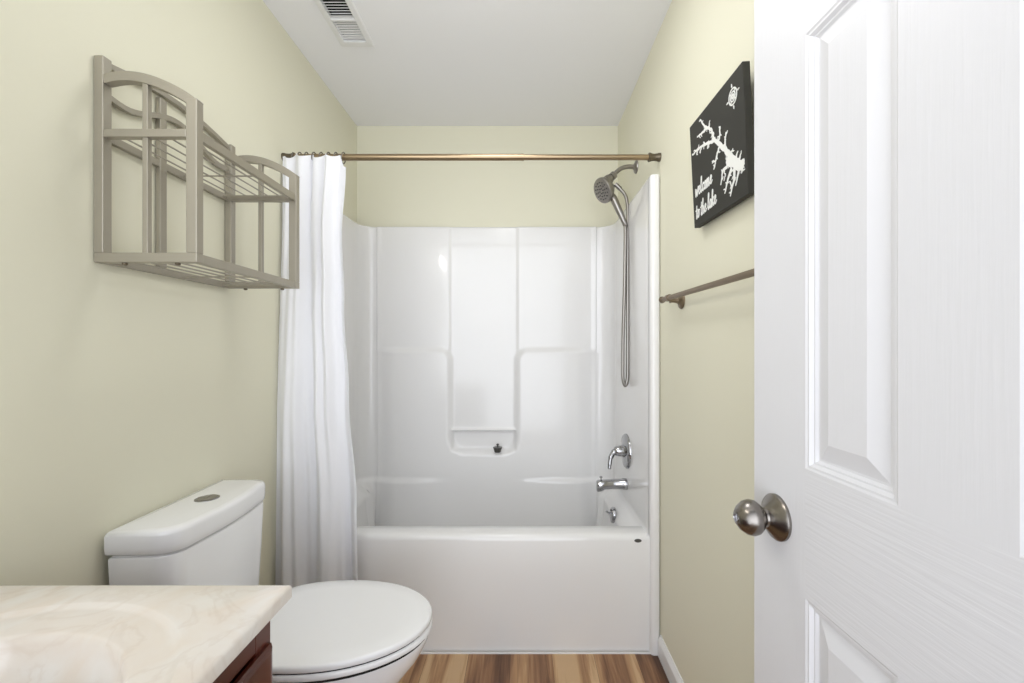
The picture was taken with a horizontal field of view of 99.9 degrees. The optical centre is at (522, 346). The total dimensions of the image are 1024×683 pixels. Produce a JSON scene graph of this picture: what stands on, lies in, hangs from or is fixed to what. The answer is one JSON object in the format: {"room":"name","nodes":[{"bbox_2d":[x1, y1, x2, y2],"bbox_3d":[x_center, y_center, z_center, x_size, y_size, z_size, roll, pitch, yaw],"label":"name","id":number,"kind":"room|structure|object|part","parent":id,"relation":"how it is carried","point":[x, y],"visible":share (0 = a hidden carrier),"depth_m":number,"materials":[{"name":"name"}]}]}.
{"room":"bathroom","nodes":[
{"label":"bathroom","id":0,"kind":"room"},
{"bbox_2d":[0,0,356,584],"bbox_3d":[-1.004,-0.025,1.250,0.100,2.491,2.641,0,0,0],"label":"wall","id":1,"kind":"structure","parent":0,"point":[126,394],"depth_m":1.03,"materials":[{"name":"beige paint"}]},
{"bbox_2d":[94,55,299,289],"bbox_3d":[-0.837,-0.426,1.173,0.229,0.487,0.440,0,0,0],"label":"wall shelf","id":2,"kind":"object","parent":1,"relation":"attached to","point":[107,76],"visible":1,"depth_m":0.97,"materials":[{"name":"beige metal"}]},
{"bbox_3d":[-0.946,-0.197,1.173,0.012,0.018,0.398,0,0,0],"label":"rail","id":3,"kind":"part","parent":2,"relation":"part of","materials":[{"name":"beige metal"}]},
{"bbox_3d":[-0.946,-0.475,1.173,0.012,0.018,0.398,0,0,0],"label":"rail","id":4,"kind":"part","parent":2,"relation":"part of","materials":[{"name":"beige metal"}]},
{"bbox_3d":[-0.944,-0.588,1.173,0.013,0.060,0.420,0,0,0],"label":"wavy rail","id":5,"kind":"part","parent":2,"relation":"part of","materials":[{"name":"beige metal"}]},
{"bbox_3d":[-0.944,-0.649,1.173,0.013,0.041,0.421,0,0,0],"label":"crest rail","id":6,"kind":"part","parent":2,"relation":"part of","materials":[{"name":"beige metal"}]},
{"bbox_3d":[-0.736,-0.381,0.964,0.024,0.342,0.021,0,0,0],"label":"post","id":7,"kind":"part","parent":2,"relation":"part of","materials":[{"name":"beige metal"}]},
{"bbox_3d":[-0.733,-0.199,1.173,0.013,0.021,0.398,0,0,0],"label":"rail","id":8,"kind":"part","parent":2,"relation":"part of","materials":[{"name":"beige metal"}]},
{"bbox_3d":[-0.733,-0.477,1.173,0.013,0.021,0.398,0,0,0],"label":"rail","id":9,"kind":"part","parent":2,"relation":"part of","materials":[{"name":"beige metal"}]},
{"bbox_3d":[-0.736,-0.381,1.383,0.024,0.342,0.021,0,0,0],"label":"post","id":10,"kind":"part","parent":2,"relation":"part of","materials":[{"name":"beige metal"}]},
{"bbox_2d":[281,153,661,161],"bbox_3d":[-0.204,-0.755,1.711,1.500,0.035,0.035,0,0,0],"label":"curtain rod","id":11,"kind":"object","parent":1,"relation":"attached to","point":[649,157],"visible":0.77,"depth_m":1.70,"materials":[{"name":"gold metal"}]},
{"bbox_2d":[275,153,357,587],"bbox_3d":[-0.785,0.164,1.653,0.327,1.843,0.083,0,0,0],"label":"shower curtain","id":12,"kind":"object","parent":11,"relation":"hanging from","point":[316,495],"visible":0.84,"depth_m":1.65,"materials":[{"name":"white fabric"}]},
{"bbox_2d":[263,0,671,125],"bbox_3d":[-0.204,-1.300,1.250,1.700,0.060,2.641,0,0,0],"label":"ceiling","id":13,"kind":"structure","parent":0,"point":[431,62],"depth_m":1.88,"materials":[{"name":"white paint"}]},
{"bbox_2d":[314,0,374,46],"bbox_3d":[-0.695,-1.291,1.665,0.140,0.058,0.300,0,0,0],"label":"ceiling vent","id":14,"kind":"object","parent":13,"relation":"in","point":[343,18],"visible":1,"depth_m":1.68,"materials":[{"name":"white metal"}]},
{"bbox_2d":[357,126,617,226],"bbox_3d":[-0.204,-0.025,2.521,1.500,2.491,0.100,0,0,0],"label":"wall","id":15,"kind":"structure","parent":0,"point":[526,193],"depth_m":2.47,"materials":[{"name":"beige paint"}]},
{"bbox_2d":[398,654,668,682],"bbox_3d":[-0.054,1.261,0.485,2.000,0.080,4.171,0,0,0],"label":"floor","id":16,"kind":"structure","parent":0,"point":[428,668],"depth_m":1.63,"materials":[{"name":"brown wood"}]},
{"bbox_2d":[213,621,271,682],"bbox_3d":[-0.664,0.821,0.389,0.573,0.800,0.647,0,0,0],"label":"vanity cabinet","id":17,"kind":"object","parent":16,"relation":"on","point":[253,664],"visible":0.23,"depth_m":0.66,"materials":[{"name":"brown wood"}]},
{"bbox_2d":[0,585,291,682],"bbox_3d":[-0.670,0.464,0.390,0.563,0.131,0.669,0,0,0],"label":"countertop","id":18,"kind":"structure","parent":17,"relation":"on","point":[49,633],"depth_m":0.61,"materials":[{"name":"beige stone"}]},
{"bbox_3d":[-0.412,0.580,0.544,0.011,0.192,0.319,0,0,0],"label":"drawer","id":19,"kind":"part","parent":17,"relation":"part of","materials":[{"name":"brown wood"}]},
{"bbox_2d":[104,479,431,682],"bbox_3d":[-0.600,0.817,1.174,0.697,0.807,0.393,0,0,-2],"label":"toilet","id":20,"kind":"object","parent":16,"relation":"on","point":[345,631],"visible":0.75,"depth_m":1.09,"materials":[{"name":"white ceramic"}]},
{"bbox_3d":[-0.863,0.445,1.166,0.171,0.057,0.393,0,0,-2],"label":"tank lid","id":21,"kind":"part","parent":20,"relation":"part of","materials":[{"name":"white ceramic"}]},
{"bbox_3d":[-0.862,0.647,1.166,0.160,0.357,0.387,0,0,-2],"label":"tank","id":22,"kind":"part","parent":20,"relation":"part of","materials":[{"name":"white ceramic"}]},
{"bbox_3d":[-0.505,0.743,1.177,0.505,0.022,0.375,0,0,-2],"label":"lid","id":23,"kind":"part","parent":20,"relation":"part of","materials":[{"name":"white plastic"}]},
{"bbox_3d":[-0.504,0.766,1.177,0.506,0.017,0.376,0,0,-2],"label":"seat","id":24,"kind":"part","parent":20,"relation":"part of","materials":[{"name":"white plastic"}]},
{"bbox_3d":[-0.586,0.999,1.174,0.653,0.444,0.368,0,0,-2],"label":"bowl","id":25,"kind":"part","parent":20,"relation":"part of","materials":[{"name":"white ceramic"}]},
{"bbox_2d":[342,174,659,655],"bbox_3d":[-0.204,0.268,2.085,1.498,1.905,0.768,0,0,0],"label":"bathtub","id":26,"kind":"object","parent":16,"relation":"on","point":[462,342],"visible":0.91,"depth_m":2.42,"materials":[{"name":"white plastic"}]},
{"bbox_2d":[493,444,501,452],"bbox_3d":[-0.142,0.564,2.405,0.051,0.047,0.051,0,0,0],"label":"drain stopper","id":27,"kind":"object","parent":26,"relation":"on","point":[497,449],"visible":1,"depth_m":2.39,"materials":[{"name":"grey metal"}]},
{"bbox_2d":[420,652,650,653],"bbox_3d":[-0.204,1.218,1.712,1.472,0.006,0.006,0,0,0],"label":"trim","id":28,"kind":"structure","parent":26,"relation":"attached to","point":[421,652],"depth_m":1.71,"materials":[{"name":"white paint"}]},
{"bbox_2d":[605,507,615,522],"bbox_3d":[0.422,0.813,2.080,0.048,0.075,0.074,0,0,0],"label":"overflow plate","id":29,"kind":"object","parent":26,"relation":"attached to","point":[612,512],"visible":1,"depth_m":2.06,"materials":[{"name":"silver metal"}]},
{"bbox_3d":[0.433,0.813,2.080,0.026,0.075,0.074,0,0,0],"label":"plate","id":30,"kind":"part","parent":29,"relation":"part of","materials":[{"name":"silver metal"}]},
{"bbox_2d":[596,476,627,491],"bbox_3d":[0.428,0.662,2.080,0.146,0.075,0.054,0,0,0],"label":"tub spout","id":31,"kind":"object","parent":26,"relation":"attached to","point":[602,484],"visible":1,"depth_m":2.06,"materials":[{"name":"silver metal"}]},
{"bbox_2d":[608,434,630,468],"bbox_3d":[0.454,0.503,2.080,0.099,0.166,0.166,0,0,0],"label":"shower valve","id":32,"kind":"object","parent":26,"relation":"attached to","point":[623,450],"visible":1,"depth_m":2.06,"materials":[{"name":"silver metal"}]},
{"bbox_3d":[0.443,0.531,2.079,0.077,0.110,0.056,0,0,0],"label":"lever handle","id":33,"kind":"part","parent":32,"relation":"part of","materials":[{"name":"silver metal"}]},
{"bbox_2d":[618,0,753,682],"bbox_3d":[0.596,-0.025,1.250,0.100,2.491,2.641,0,0,0],"label":"wall","id":34,"kind":"structure","parent":0,"point":[707,344],"depth_m":1.34,"materials":[{"name":"beige paint"}]},
{"bbox_2d":[594,160,637,386],"bbox_3d":[0.443,-0.353,2.036,0.207,1.085,0.119,0,0,0],"label":"shower","id":35,"kind":"object","parent":34,"relation":"attached to","point":[604,187],"visible":1,"depth_m":2.03,"materials":[{"name":"grey metal"}]},
{"bbox_3d":[0.486,-0.845,2.063,0.122,0.063,0.024,0,0,-3],"label":"shower arm","id":36,"kind":"part","parent":35,"relation":"part of","materials":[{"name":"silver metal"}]},
{"bbox_2d":[658,635,683,682],"bbox_3d":[0.539,1.179,0.900,0.013,0.083,1.600,0,0,0],"label":"baseboard","id":37,"kind":"structure","parent":34,"relation":"attached to","point":[673,675],"depth_m":1.59,"materials":[{"name":"white paint"}]},
{"bbox_2d":[659,269,753,308],"bbox_3d":[0.517,-0.154,1.180,0.061,0.054,0.742,0,1,0],"label":"towel bar","id":38,"kind":"object","parent":34,"relation":"attached to","point":[680,296],"visible":0.47,"depth_m":1.18,"materials":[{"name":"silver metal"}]},
{"bbox_2d":[690,61,753,227],"bbox_3d":[0.519,-0.507,1.143,0.035,0.309,0.318,0,0,0],"label":"canvas","id":39,"kind":"object","parent":34,"relation":"attached to","point":[721,137],"visible":1,"depth_m":1.09,"materials":[{"name":"grey fabric"}]},
{"bbox_2d":[733,0,1023,682],"bbox_3d":[0.407,0.199,0.426,0.105,2.020,0.686,0,0,-2],"label":"door","id":40,"kind":"structure","parent":34,"relation":"in","point":[885,516],"depth_m":0.51,"materials":[{"name":"white wood"}]},
{"bbox_3d":[0.373,0.278,0.702,0.050,0.057,0.057,0,0,-2],"label":"knob","id":41,"kind":"part","parent":40,"relation":"part of","materials":[{"name":"silver metal"}]}
]}

